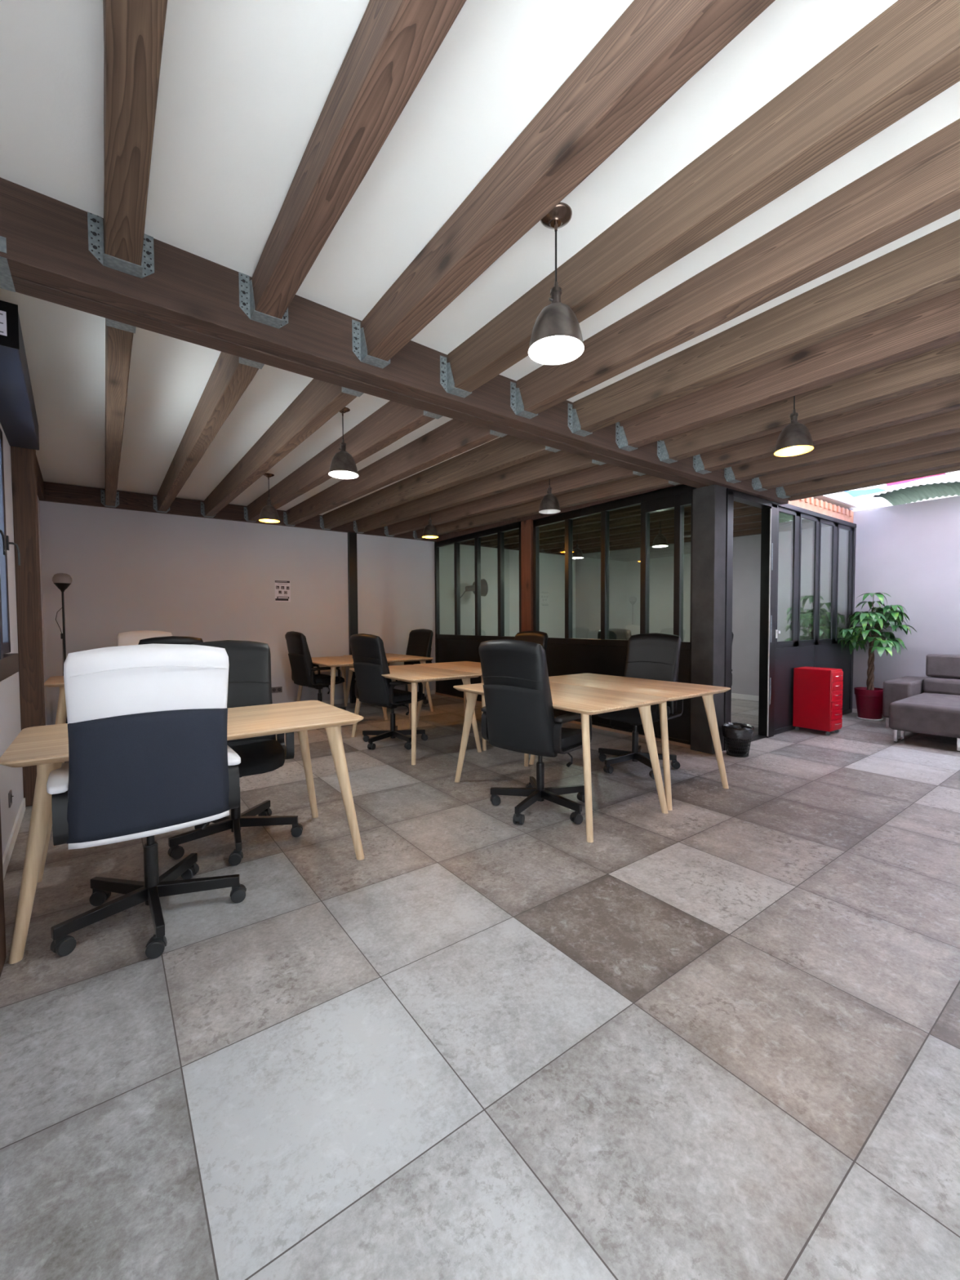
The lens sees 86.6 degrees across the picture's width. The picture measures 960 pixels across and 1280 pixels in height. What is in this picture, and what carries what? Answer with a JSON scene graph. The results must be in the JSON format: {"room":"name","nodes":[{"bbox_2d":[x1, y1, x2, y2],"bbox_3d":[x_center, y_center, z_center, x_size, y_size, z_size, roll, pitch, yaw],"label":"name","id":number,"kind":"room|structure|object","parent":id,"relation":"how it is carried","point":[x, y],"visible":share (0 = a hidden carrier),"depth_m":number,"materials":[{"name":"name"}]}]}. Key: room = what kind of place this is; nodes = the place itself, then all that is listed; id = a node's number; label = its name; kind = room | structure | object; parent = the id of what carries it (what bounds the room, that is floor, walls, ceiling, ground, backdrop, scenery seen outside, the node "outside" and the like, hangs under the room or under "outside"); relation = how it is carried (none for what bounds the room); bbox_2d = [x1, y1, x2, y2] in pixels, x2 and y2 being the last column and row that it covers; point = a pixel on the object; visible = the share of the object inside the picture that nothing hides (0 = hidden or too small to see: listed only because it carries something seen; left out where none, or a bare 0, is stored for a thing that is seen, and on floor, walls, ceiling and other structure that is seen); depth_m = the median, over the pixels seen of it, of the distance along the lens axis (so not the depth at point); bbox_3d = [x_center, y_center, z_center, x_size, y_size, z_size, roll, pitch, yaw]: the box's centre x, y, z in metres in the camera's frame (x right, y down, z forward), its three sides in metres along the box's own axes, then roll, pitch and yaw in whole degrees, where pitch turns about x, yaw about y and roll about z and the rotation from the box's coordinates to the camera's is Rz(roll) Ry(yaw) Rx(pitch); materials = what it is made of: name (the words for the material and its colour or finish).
{"room":"open-plan office","nodes":[
{"label":"open-plan office","id":0,"kind":"room"},
{"bbox_2d":[0,422,47,856],"bbox_3d":[-1.615,-0.235,1.324,0.220,2.850,11.075,-2,3,-38],"label":"wall","id":1,"kind":"structure","parent":0,"point":[11,778],"depth_m":3.08,"materials":[{"name":"paint"}]},
{"bbox_2d":[0,428,21,681],"bbox_3d":[-2.389,-0.510,2.450,0.156,1.430,1.250,-2,3,-36],"label":"window","id":2,"kind":"structure","parent":1,"relation":"in","point":[9,663],"depth_m":2.83,"materials":[{"name":"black metal"}]},
{"bbox_2d":[2,797,25,879],"bbox_3d":[-3.344,1.076,3.788,0.012,0.075,4.917,-2,3,-38],"label":"baseboard","id":3,"kind":"structure","parent":1,"relation":"attached to","point":[11,843],"depth_m":2.81,"materials":[{"name":"white paint"}]},
{"bbox_2d":[0,300,39,449],"bbox_3d":[-2.489,-1.326,2.713,0.164,0.182,1.612,-2,3,-38],"label":"box","id":4,"kind":"object","parent":1,"relation":"attached to","point":[18,415],"visible":1,"depth_m":2.51,"materials":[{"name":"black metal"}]},
{"bbox_2d":[35,455,44,499],"bbox_3d":[-3.353,-1.584,3.714,0.045,0.203,4.743,-2,3,-38],"label":"beam","id":5,"kind":"structure","parent":1,"relation":"attached to","point":[40,486],"depth_m":5.15,"materials":[{"name":"brown wood"}]},
{"bbox_2d":[39,500,575,724],"bbox_3d":[-1.493,-0.470,8.280,9.050,2.830,0.200,-2,3,-36],"label":"wall","id":6,"kind":"structure","parent":0,"point":[209,580],"depth_m":6.98,"materials":[{"name":"paint"}]},
{"bbox_2d":[275,580,290,601],"bbox_3d":[-2.786,-0.690,7.192,0.210,0.300,0.005,-2,3,-36],"label":"notice sheet","id":7,"kind":"object","parent":6,"relation":"attached to","point":[282,588],"visible":1,"depth_m":7.19,"materials":[{"name":"white paper"}]},
{"bbox_2d":[39,481,564,555],"bbox_3d":[-1.461,-1.748,8.099,8.950,0.203,0.065,-2,3,-36],"label":"beam","id":8,"kind":"structure","parent":6,"relation":"attached to","point":[53,492],"depth_m":6.34,"materials":[{"name":"brown wood"}]},
{"bbox_2d":[460,578,488,598],"bbox_3d":[-0.211,-0.070,8.769,0.678,1.983,0.308,-1,2,-29],"label":"lamp","id":9,"kind":"object","parent":6,"relation":"attached to","point":[484,587],"visible":0.46,"depth_m":8.76,"materials":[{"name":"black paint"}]},
{"bbox_2d":[0,693,959,1279],"bbox_3d":[1.984,1.081,3.914,10.500,0.001,11.500,-2,3,-36],"label":"floor","id":10,"kind":"structure","parent":0,"point":[716,1036],"depth_m":1.52,"materials":[{"name":"tile"}]},
{"bbox_2d":[0,807,6,977],"bbox_3d":[-1.747,-0.054,1.751,0.090,2.460,0.140,-2,3,-36],"label":"wooden post","id":11,"kind":"object","parent":10,"relation":"on","point":[2,935],"visible":1,"depth_m":1.83,"materials":[{"name":"brown wood"}]},
{"bbox_2d":[10,445,45,806],"bbox_3d":[-3.063,-0.175,3.461,0.118,2.595,0.120,-2,3,-36],"label":"wooden post","id":12,"kind":"object","parent":10,"relation":"on","point":[24,468],"visible":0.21,"depth_m":3.41,"materials":[{"name":"brown wood"}]},
{"bbox_2d":[44,675,66,724],"bbox_3d":[-3.235,0.704,4.891,1.396,0.740,0.776,-2,3,-36],"label":"desk","id":13,"kind":"object","parent":10,"relation":"on","point":[56,681],"visible":0.21,"depth_m":4.28,"materials":[{"name":"brown wood"}]},
{"bbox_2d":[53,582,71,723],"bbox_3d":[-4.526,0.165,5.551,0.250,1.784,0.250,-2,3,-36],"label":"floor lamp","id":14,"kind":"object","parent":10,"relation":"on","point":[62,586],"visible":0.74,"depth_m":5.53,"materials":[{"name":"metal"}]},
{"bbox_2d":[116,630,172,646],"bbox_3d":[-3.456,0.481,5.311,0.652,1.156,0.709,-2,2,-34],"label":"office chair","id":15,"kind":"object","parent":10,"relation":"on","point":[131,637],"visible":0.02,"depth_m":5.46,"materials":[{"name":"white leather"}]},
{"bbox_2d":[46,643,246,958],"bbox_3d":[-1.351,0.583,2.104,0.675,1.156,0.694,-2,3,-37],"label":"office chair","id":16,"kind":"object","parent":10,"relation":"on","point":[149,754],"visible":0.98,"depth_m":1.86,"materials":[{"name":"fabric"}]},
{"bbox_2d":[137,635,203,644],"bbox_3d":[-2.786,0.521,4.537,0.656,1.125,0.732,-2,3,-38],"label":"office chair","id":17,"kind":"object","parent":10,"relation":"on","point":[170,639],"visible":0.03,"depth_m":4.24,"materials":[{"name":"black leather"}]},
{"bbox_2d":[0,700,364,964],"bbox_3d":[-1.373,0.777,2.531,1.396,0.740,0.776,-2,3,-36],"label":"desk","id":18,"kind":"object","parent":10,"relation":"on","point":[46,747],"visible":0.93,"depth_m":2.36,"materials":[{"name":"brown wood"}]},
{"bbox_2d":[168,640,302,866],"bbox_3d":[-1.388,0.572,2.893,0.675,1.125,0.736,-1,2,-29],"label":"office chair","id":19,"kind":"object","parent":10,"relation":"on","point":[249,684],"visible":0.52,"depth_m":2.96,"materials":[{"name":"black leather"}]},
{"bbox_2d":[284,631,346,710],"bbox_3d":[-2.154,0.442,6.683,0.698,1.125,0.673,-2,3,-44],"label":"office chair","id":20,"kind":"object","parent":10,"relation":"on","point":[303,673],"visible":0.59,"depth_m":6.42,"materials":[{"name":"leather"}]},
{"bbox_2d":[297,656,387,719],"bbox_3d":[-1.866,0.632,6.741,0.776,0.740,1.396,-2,3,-36],"label":"desk","id":21,"kind":"object","parent":10,"relation":"on","point":[333,662],"visible":0.53,"depth_m":6.42,"materials":[{"name":"brown wood"}]},
{"bbox_2d":[347,532,358,702],"bbox_3d":[-1.939,-0.336,7.791,0.125,2.600,0.065,-2,3,-36],"label":"steel post","id":22,"kind":"object","parent":10,"relation":"on","point":[352,536],"visible":0.8,"depth_m":7.75,"materials":[{"name":"metal"}]},
{"bbox_2d":[349,633,427,749],"bbox_3d":[-0.898,0.490,5.140,0.659,1.125,0.722,1,3,42],"label":"office chair","id":23,"kind":"object","parent":10,"relation":"on","point":[368,653],"visible":0.97,"depth_m":4.91,"materials":[{"name":"leather"}]},
{"bbox_2d":[343,653,433,717],"bbox_3d":[-1.345,0.608,7.348,0.776,0.740,1.396,-2,3,-36],"label":"desk","id":24,"kind":"object","parent":10,"relation":"on","point":[390,657],"visible":0.52,"depth_m":7.03,"materials":[{"name":"brown wood"}]},
{"bbox_2d":[388,628,433,704],"bbox_3d":[-1.078,0.397,7.799,0.674,1.125,0.703,1,3,38],"label":"office chair","id":25,"kind":"object","parent":10,"relation":"on","point":[420,641],"visible":0.36,"depth_m":7.94,"materials":[{"name":"black leather"}]},
{"bbox_2d":[349,664,481,764],"bbox_3d":[-0.687,0.682,5.139,0.776,0.740,1.396,-2,3,-36],"label":"desk","id":26,"kind":"object","parent":10,"relation":"on","point":[412,673],"visible":0.84,"depth_m":4.81,"materials":[{"name":"brown wood"}]},
{"bbox_2d":[414,661,486,751],"bbox_3d":[-0.070,0.662,5.617,0.776,0.740,1.396,-2,3,-36],"label":"desk","id":27,"kind":"object","parent":10,"relation":"on","point":[466,666],"visible":0.41,"depth_m":5.74,"materials":[{"name":"brown wood"}]},
{"bbox_2d":[520,519,533,631],"bbox_3d":[0.662,-0.300,6.814,0.125,2.570,0.195,-2,3,-36],"label":"wooden post","id":28,"kind":"object","parent":10,"relation":"on","point":[526,526],"visible":0.44,"depth_m":6.74,"materials":[{"name":"brown wood"}]},
{"bbox_2d":[514,631,547,653],"bbox_3d":[0.378,0.463,5.711,0.704,1.124,0.658,-2,3,-42],"label":"office chair","id":29,"kind":"object","parent":10,"relation":"on","point":[536,637],"visible":0.08,"depth_m":5.81,"materials":[{"name":"black leather"}]},
{"bbox_2d":[478,639,591,824],"bbox_3d":[0.386,0.548,3.304,0.658,1.125,0.721,1,3,41],"label":"office chair","id":30,"kind":"object","parent":10,"relation":"on","point":[517,715],"visible":0.94,"depth_m":3.07,"materials":[{"name":"leather"}]},
{"bbox_2d":[453,681,670,842],"bbox_3d":[0.504,0.730,3.583,0.776,0.740,1.396,-2,3,-36],"label":"desk","id":31,"kind":"object","parent":10,"relation":"on","point":[586,701],"visible":0.77,"depth_m":3.26,"materials":[{"name":"brown wood"}]},
{"bbox_2d":[434,484,696,744],"bbox_3d":[0.669,-0.364,6.789,0.072,2.700,4.760,-2,3,-36],"label":"wall","id":32,"kind":"structure","parent":10,"relation":"on","point":[567,655],"depth_m":6.02,"materials":[{"name":"black paint"}]},
{"bbox_2d":[435,692,690,747],"bbox_3d":[0.646,0.971,6.813,0.015,0.030,4.740,-2,3,-36],"label":"trim","id":33,"kind":"structure","parent":32,"relation":"attached to","point":[678,744],"depth_m":5.65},
{"bbox_2d":[597,628,631,639],"bbox_3d":[1.863,0.405,7.150,0.683,1.125,0.727,1,2,24],"label":"office chair","id":34,"kind":"object","parent":10,"relation":"on","point":[614,633],"visible":0.02,"depth_m":7.37,"materials":[{"name":"black plastic"}]},
{"bbox_2d":[528,673,730,810],"bbox_3d":[1.123,0.710,4.057,0.776,0.740,1.396,-2,3,-36],"label":"desk","id":35,"kind":"object","parent":10,"relation":"on","point":[675,691],"visible":0.62,"depth_m":3.73,"materials":[{"name":"brown wood"}]},
{"bbox_2d":[597,632,683,779],"bbox_3d":[1.314,0.508,4.293,0.721,1.125,0.663,-2,3,-44],"label":"office chair","id":36,"kind":"object","parent":10,"relation":"on","point":[654,655],"visible":0.73,"depth_m":4.31,"materials":[{"name":"leather"}]},
{"bbox_2d":[690,484,726,754],"bbox_3d":[2.146,-0.183,4.788,0.200,2.462,0.220,-2,3,-36],"label":"steel column","id":37,"kind":"structure","parent":10,"relation":"on","point":[709,502],"depth_m":4.71,"materials":[{"name":"metal"}]},
{"bbox_2d":[721,722,754,757],"bbox_3d":[2.360,0.913,4.663,0.260,0.279,0.264,-2,3,-36],"label":"basket","id":38,"kind":"object","parent":10,"relation":"on","point":[737,736],"visible":1,"depth_m":4.59,"materials":[{"name":"metal"}]},
{"bbox_2d":[773,502,856,734],"bbox_3d":[4.027,-0.252,6.073,2.295,2.490,0.110,-2,3,-36],"label":"wall","id":39,"kind":"structure","parent":10,"relation":"on","point":[795,652],"depth_m":6.02,"materials":[{"name":"metal"}]},
{"bbox_2d":[723,488,777,751],"bbox_3d":[2.684,-0.196,5.108,1.005,2.460,0.103,-2,3,-36],"label":"door","id":40,"kind":"structure","parent":39,"relation":"in","point":[769,508],"depth_m":5.30,"materials":[{"name":"black paint"}]},
{"bbox_2d":[788,497,853,523],"bbox_3d":[4.029,-1.585,6.153,2.140,0.170,0.185,-2,3,-36],"label":"trim","id":41,"kind":"structure","parent":39,"relation":"on","point":[811,504],"depth_m":6.15,"materials":[{"name":"ceramic"}]},
{"bbox_2d":[788,465,959,501],"bbox_3d":[5.004,-1.587,3.072,0.060,0.360,5.800,-2,3,-36],"label":"trim","id":42,"kind":"structure","parent":39,"relation":"attached to","point":[954,468],"depth_m":4.75,"materials":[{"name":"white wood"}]},
{"bbox_2d":[851,471,959,508],"bbox_3d":[6.210,-1.863,4.325,3.460,0.067,6.500,-2,3,-36],"label":"sheet","id":43,"kind":"object","parent":42,"relation":"on","point":[952,477],"visible":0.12,"depth_m":6.40,"materials":[{"name":"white plastic"}]},
{"bbox_2d":[844,487,886,497],"bbox_3d":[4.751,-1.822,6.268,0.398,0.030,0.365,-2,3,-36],"label":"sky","id":44,"kind":"structure","parent":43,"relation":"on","point":[855,493],"depth_m":6.26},
{"bbox_2d":[792,666,843,735],"bbox_3d":[3.729,0.662,5.601,0.280,0.700,0.407,-2,2,-34],"label":"base cabinet","id":45,"kind":"object","parent":10,"relation":"on","point":[817,691],"visible":1,"depth_m":5.50,"materials":[{"name":"red metal"}]},
{"bbox_2d":[837,592,916,720],"bbox_3d":[4.831,0.204,6.230,0.844,1.559,0.700,-2,3,-36],"label":"potted plant","id":46,"kind":"object","parent":10,"relation":"on","point":[868,700],"visible":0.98,"depth_m":6.20,"materials":[{"name":"green plant"}]},
{"bbox_2d":[882,653,959,751],"bbox_3d":[5.295,0.612,4.862,1.620,0.835,2.345,-2,3,-36],"label":"sofa","id":47,"kind":"object","parent":10,"relation":"on","point":[931,705],"visible":1,"depth_m":5.24,"materials":[{"name":"grey fabric"}]},
{"bbox_2d":[0,0,959,515],"bbox_3d":[1.725,-1.747,3.852,9.050,0.260,11.150,-2,3,-36],"label":"ceiling","id":48,"kind":"structure","parent":0,"point":[245,86],"depth_m":1.64,"materials":[{"name":"paint"}]},
{"bbox_2d":[258,472,279,523],"bbox_3d":[-2.190,-1.478,5.284,0.204,0.482,0.204,-2,3,-36],"label":"pendant lamp","id":49,"kind":"object","parent":48,"relation":"hanging from","point":[268,513],"visible":0.98,"depth_m":5.24,"materials":[{"name":"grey metal"}]},
{"bbox_2d":[204,378,356,516],"bbox_3d":[-2.080,-1.566,4.634,0.095,0.337,4.785,-2,3,-36],"label":"joist","id":50,"kind":"object","parent":48,"relation":"attached to","point":[319,401],"visible":0.88,"depth_m":3.68,"materials":[{"name":"brown wood"}]},
{"bbox_2d":[247,400,434,520],"bbox_3d":[-1.671,-1.580,4.942,0.095,0.335,4.773,-2,3,-36],"label":"joist","id":51,"kind":"object","parent":48,"relation":"attached to","point":[393,420],"visible":0.68,"depth_m":3.91,"materials":[{"name":"brown wood"}]},
{"bbox_2d":[328,407,358,479],"bbox_3d":[-0.961,-1.394,3.574,0.204,0.465,0.204,-2,3,-36],"label":"pendant lamp","id":52,"kind":"object","parent":48,"relation":"hanging from","point":[343,465],"visible":0.99,"depth_m":3.54,"materials":[{"name":"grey metal"}]},
{"bbox_2d":[251,0,466,319],"bbox_3d":[0.757,-1.394,-0.085,0.112,0.170,5.723,-2,3,-36],"label":"joist","id":53,"kind":"object","parent":48,"relation":"attached to","point":[394,42],"visible":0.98,"depth_m":1.38,"materials":[{"name":"brown wood"}]},
{"bbox_2d":[286,418,498,524],"bbox_3d":[-1.262,-1.592,5.250,0.095,0.337,4.762,-2,3,-36],"label":"joist","id":54,"kind":"object","parent":48,"relation":"attached to","point":[454,437],"visible":0.91,"depth_m":4.40,"materials":[{"name":"brown wood"}]},
{"bbox_2d":[0,177,788,504],"bbox_3d":[0.599,-1.501,3.526,6.503,0.278,0.250,-2,3,-37],"label":"beam","id":55,"kind":"structure","parent":48,"relation":"attached to","point":[188,296],"depth_m":2.21,"materials":[{"name":"brown wood"}]},
{"bbox_2d":[0,235,15,292],"bbox_3d":[-1.681,-1.321,1.785,0.055,0.071,0.213,-2,3,-36],"label":"metal bracket","id":56,"kind":"object","parent":55,"relation":"attached to","point":[6,279],"visible":1,"depth_m":1.78,"materials":[{"name":"metal"}]},
{"bbox_2d":[105,318,133,506],"bbox_3d":[-2.898,-1.540,4.018,0.095,0.336,4.807,-2,3,-36],"label":"joist","id":57,"kind":"object","parent":55,"relation":"attached to","point":[118,343],"visible":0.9,"depth_m":2.90,"materials":[{"name":"brown wood"}]},
{"bbox_2d":[87,212,154,278],"bbox_3d":[-1.320,-1.475,1.879,0.202,0.188,0.075,-2,3,-36],"label":"hanger","id":58,"kind":"object","parent":55,"relation":"attached to","point":[95,227],"visible":0.78,"depth_m":1.87,"materials":[{"name":"metal"}]},
{"bbox_2d":[106,318,136,333],"bbox_3d":[-1.494,-1.403,2.115,0.174,0.188,0.075,-2,3,-36],"label":"hanger","id":59,"kind":"object","parent":55,"relation":"attached to","point":[109,322],"visible":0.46,"depth_m":2.12,"materials":[{"name":"metal"}]},
{"bbox_2d":[102,0,167,266],"bbox_3d":[0.352,-1.389,-0.390,0.111,0.154,5.712,-2,3,-36],"label":"joist","id":60,"kind":"object","parent":55,"relation":"attached to","point":[134,29],"visible":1,"depth_m":1.32,"materials":[{"name":"brown wood"}]},
{"bbox_2d":[156,351,258,511],"bbox_3d":[-2.489,-1.554,4.326,0.095,0.336,4.796,-2,3,-36],"label":"joist","id":61,"kind":"object","parent":55,"relation":"attached to","point":[229,379],"visible":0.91,"depth_m":3.30,"materials":[{"name":"brown wood"}]},
{"bbox_2d":[238,271,288,328],"bbox_3d":[-0.918,-1.472,2.189,0.202,0.188,0.075,-2,3,-36],"label":"hanger","id":62,"kind":"object","parent":55,"relation":"attached to","point":[246,302],"visible":0.76,"depth_m":2.17,"materials":[{"name":"metal"}]},
{"bbox_2d":[351,319,390,368],"bbox_3d":[-0.517,-1.460,2.499,0.202,0.188,0.075,-2,3,-36],"label":"hanger","id":63,"kind":"object","parent":55,"relation":"attached to","point":[359,345],"visible":0.74,"depth_m":2.48,"materials":[{"name":"metal"}]},
{"bbox_2d":[440,355,471,398],"bbox_3d":[-0.115,-1.459,2.809,0.202,0.188,0.075,-2,3,-36],"label":"hanger","id":64,"kind":"object","parent":55,"relation":"attached to","point":[446,380],"visible":0.74,"depth_m":2.79,"materials":[{"name":"metal"}]},
{"bbox_2d":[510,381,537,418],"bbox_3d":[0.287,-1.474,3.119,0.202,0.188,0.075,-2,3,-36],"label":"hanger","id":65,"kind":"object","parent":55,"relation":"attached to","point":[517,406],"visible":0.74,"depth_m":3.10,"materials":[{"name":"metal"}]},
{"bbox_2d":[568,403,592,436],"bbox_3d":[0.689,-1.487,3.428,0.202,0.188,0.075,-2,3,-36],"label":"hanger","id":66,"kind":"object","parent":55,"relation":"attached to","point":[574,424],"visible":0.74,"depth_m":3.41,"materials":[{"name":"metal"}]},
{"bbox_2d":[615,422,637,451],"bbox_3d":[1.090,-1.500,3.737,0.202,0.188,0.075,-2,3,-36],"label":"hanger","id":67,"kind":"object","parent":55,"relation":"attached to","point":[621,441],"visible":0.7,"depth_m":3.72,"materials":[{"name":"metal"}]},
{"bbox_2d":[657,440,677,463],"bbox_3d":[1.498,-1.513,4.038,0.202,0.188,0.075,-2,3,-36],"label":"hanger","id":68,"kind":"object","parent":55,"relation":"attached to","point":[662,452],"visible":0.68,"depth_m":4.02,"materials":[{"name":"metal"}]},
{"bbox_2d":[693,453,711,474],"bbox_3d":[1.907,-1.525,4.338,0.202,0.188,0.075,-2,3,-36],"label":"hanger","id":69,"kind":"object","parent":55,"relation":"attached to","point":[698,465],"visible":0.61,"depth_m":4.32,"materials":[{"name":"metal"}]},
{"bbox_2d":[422,513,438,538],"bbox_3d":[-0.630,-1.534,6.429,0.204,0.466,0.204,-2,3,-36],"label":"pendant lamp","id":70,"kind":"object","parent":48,"relation":"hanging from","point":[429,531],"visible":0.81,"depth_m":6.38,"materials":[{"name":"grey metal"}]},
{"bbox_2d":[322,435,552,528],"bbox_3d":[-0.853,-1.606,5.557,0.095,0.335,4.751,-2,3,-36],"label":"joist","id":71,"kind":"object","parent":48,"relation":"attached to","point":[500,453],"visible":0.9,"depth_m":4.76,"materials":[{"name":"brown wood"}]},
{"bbox_2d":[355,450,597,532],"bbox_3d":[-0.444,-1.619,5.865,0.095,0.336,4.740,-2,3,-36],"label":"joist","id":72,"kind":"object","parent":48,"relation":"attached to","point":[553,464],"visible":0.62,"depth_m":5.12,"materials":[{"name":"brown wood"}]},
{"bbox_2d":[387,463,637,535],"bbox_3d":[-0.032,-1.631,6.168,0.095,0.336,4.740,-2,3,-36],"label":"joist","id":73,"kind":"object","parent":48,"relation":"attached to","point":[596,475],"visible":0.53,"depth_m":5.46,"materials":[{"name":"brown wood"}]},
{"bbox_2d":[416,474,671,538],"bbox_3d":[0.381,-1.644,6.472,0.095,0.336,4.740,-2,3,-36],"label":"joist","id":74,"kind":"object","parent":48,"relation":"attached to","point":[637,483],"visible":0.45,"depth_m":5.59,"materials":[{"name":"brown wood"}]},
{"bbox_2d":[538,478,560,514],"bbox_3d":[0.650,-1.439,4.760,0.204,0.475,0.204,-2,3,-36],"label":"pendant lamp","id":75,"kind":"object","parent":48,"relation":"hanging from","point":[549,504],"visible":0.8,"depth_m":4.71,"materials":[{"name":"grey metal"}]},
{"bbox_2d":[528,202,584,364],"bbox_3d":[0.277,-1.300,1.856,0.204,0.484,0.204,-2,3,-36],"label":"pendant lamp","id":76,"kind":"object","parent":48,"relation":"hanging from","point":[556,339],"visible":0.98,"depth_m":1.84,"materials":[{"name":"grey metal"}]},
{"bbox_2d":[548,281,561,303],"bbox_3d":[0.277,-1.255,1.858,0.056,0.097,0.056,0,2,12],"label":"socket","id":77,"kind":"object","parent":76,"relation":"attached to","point":[556,291],"depth_m":1.84,"materials":[{"name":"grey metal"}]},
{"bbox_2d":[361,0,775,361],"bbox_3d":[1.162,-1.394,0.221,0.111,0.195,5.734,-2,3,-36],"label":"joist","id":78,"kind":"object","parent":48,"relation":"attached to","point":[654,47],"visible":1,"depth_m":1.42,"materials":[{"name":"brown wood"}]},
{"bbox_2d":[466,505,691,544],"bbox_3d":[1.205,-1.670,7.078,0.095,0.335,4.740,-2,3,-36],"label":"joist","id":79,"kind":"object","parent":48,"relation":"attached to","point":[633,511],"visible":0.27,"depth_m":6.77,"materials":[{"name":"brown wood"}]},
{"bbox_2d":[489,501,754,546],"bbox_3d":[1.617,-1.683,7.381,0.094,0.336,4.740,-2,3,-36],"label":"joist","id":80,"kind":"object","parent":48,"relation":"attached to","point":[665,515],"visible":0.27,"depth_m":6.99,"materials":[{"name":"brown wood"}]},
{"bbox_2d":[511,506,761,549],"bbox_3d":[2.030,-1.695,7.685,0.095,0.337,4.740,-2,3,-36],"label":"joist","id":81,"kind":"object","parent":48,"relation":"attached to","point":[751,511],"visible":0.23,"depth_m":7.40,"materials":[{"name":"brown wood"}]},
{"bbox_2d":[652,520,667,547],"bbox_3d":[2.461,-1.528,6.954,0.204,0.496,0.204,-2,3,-36],"label":"pendant lamp","id":82,"kind":"object","parent":48,"relation":"hanging from","point":[660,540],"visible":0.84,"depth_m":6.90,"materials":[{"name":"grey metal"}]},
{"bbox_2d":[539,512,791,551],"bbox_3d":[2.442,-1.708,7.988,0.095,0.336,4.740,-2,3,-36],"label":"joist","id":83,"kind":"object","parent":48,"relation":"attached to","point":[755,518],"visible":0.27,"depth_m":7.88,"materials":[{"name":"brown wood"}]},
{"bbox_2d":[551,518,813,553],"bbox_3d":[2.854,-1.722,8.291,0.095,0.335,4.740,-2,3,-36],"label":"joist","id":84,"kind":"object","parent":48,"relation":"attached to","point":[786,522],"visible":0.27,"depth_m":8.09,"materials":[{"name":"brown wood"}]},
{"bbox_2d":[447,0,959,392],"bbox_3d":[1.567,-1.400,0.526,0.112,0.209,5.745,-2,3,-36],"label":"joist","id":85,"kind":"object","parent":48,"relation":"attached to","point":[908,55],"visible":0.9,"depth_m":1.49,"materials":[{"name":"brown wood"}]},
{"bbox_2d":[581,522,829,554],"bbox_3d":[3.267,-1.734,8.595,0.095,0.336,4.740,-2,3,-36],"label":"joist","id":86,"kind":"object","parent":48,"relation":"attached to","point":[809,525],"visible":0.2,"depth_m":7.72,"materials":[{"name":"brown wood"}]},
{"bbox_2d":[516,118,959,413],"bbox_3d":[1.972,-1.414,0.830,0.112,0.206,5.756,-2,3,-36],"label":"joist","id":87,"kind":"object","parent":48,"relation":"attached to","point":[919,186],"visible":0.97,"depth_m":1.91,"materials":[{"name":"brown wood"}]},
{"bbox_2d":[573,218,959,432],"bbox_3d":[2.377,-1.427,1.135,0.112,0.207,5.768,-2,3,-36],"label":"joist","id":88,"kind":"object","parent":48,"relation":"attached to","point":[926,268],"visible":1,"depth_m":2.33,"materials":[{"name":"brown wood"}]},
{"bbox_2d":[620,288,959,448],"bbox_3d":[2.782,-1.440,1.440,0.111,0.207,5.779,-2,3,-36],"label":"joist","id":89,"kind":"object","parent":48,"relation":"attached to","point":[934,323],"visible":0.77,"depth_m":2.72,"materials":[{"name":"brown wood"}]},
{"bbox_2d":[773,395,813,456],"bbox_3d":[1.867,-1.357,3.025,0.204,0.464,0.204,-2,3,-36],"label":"pendant lamp","id":90,"kind":"object","parent":48,"relation":"hanging from","point":[795,439],"visible":0.83,"depth_m":2.99,"materials":[{"name":"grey metal"}]},
{"bbox_2d":[661,341,959,460],"bbox_3d":[3.190,-1.453,1.740,0.111,0.207,5.779,-2,3,-36],"label":"joist","id":91,"kind":"object","parent":48,"relation":"attached to","point":[940,366],"visible":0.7,"depth_m":3.10,"materials":[{"name":"brown wood"}]},
{"bbox_2d":[699,379,959,471],"bbox_3d":[3.598,-1.465,2.041,0.111,0.207,5.779,-2,3,-36],"label":"joist","id":92,"kind":"object","parent":48,"relation":"attached to","point":[940,399],"visible":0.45,"depth_m":3.41,"materials":[{"name":"brown wood"}]},
{"bbox_2d":[731,408,959,480],"bbox_3d":[4.007,-1.478,2.341,0.111,0.207,5.779,-2,3,-36],"label":"joist","id":93,"kind":"object","parent":48,"relation":"attached to","point":[947,423],"visible":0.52,"depth_m":3.83,"materials":[{"name":"brown wood"}]},
{"bbox_2d":[758,431,959,489],"bbox_3d":[4.415,-1.491,2.641,0.111,0.206,5.779,-2,3,-36],"label":"joist","id":94,"kind":"object","parent":48,"relation":"attached to","point":[947,443],"visible":0.55,"depth_m":4.22,"materials":[{"name":"brown wood"}]},
{"bbox_2d":[782,450,959,497],"bbox_3d":[4.823,-1.504,2.942,0.111,0.207,5.779,-2,3,-36],"label":"joist","id":95,"kind":"object","parent":48,"relation":"attached to","point":[952,459],"visible":0.52,"depth_m":4.58,"materials":[{"name":"brown wood"}]},
{"bbox_2d":[575,495,959,709],"bbox_3d":[5.304,-0.358,6.481,0.240,2.660,11.170,-2,3,-36],"label":"wall","id":96,"kind":"structure","parent":0,"point":[909,553],"depth_m":6.85,"materials":[{"name":"paint"}]},
{"bbox_2d":[869,480,959,505],"bbox_3d":[5.379,-1.773,6.058,0.950,0.118,0.970,-2,3,-36],"label":"sheet","id":97,"kind":"object","parent":96,"relation":"on","point":[908,495],"visible":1,"depth_m":6.23,"materials":[{"name":"plastic"}]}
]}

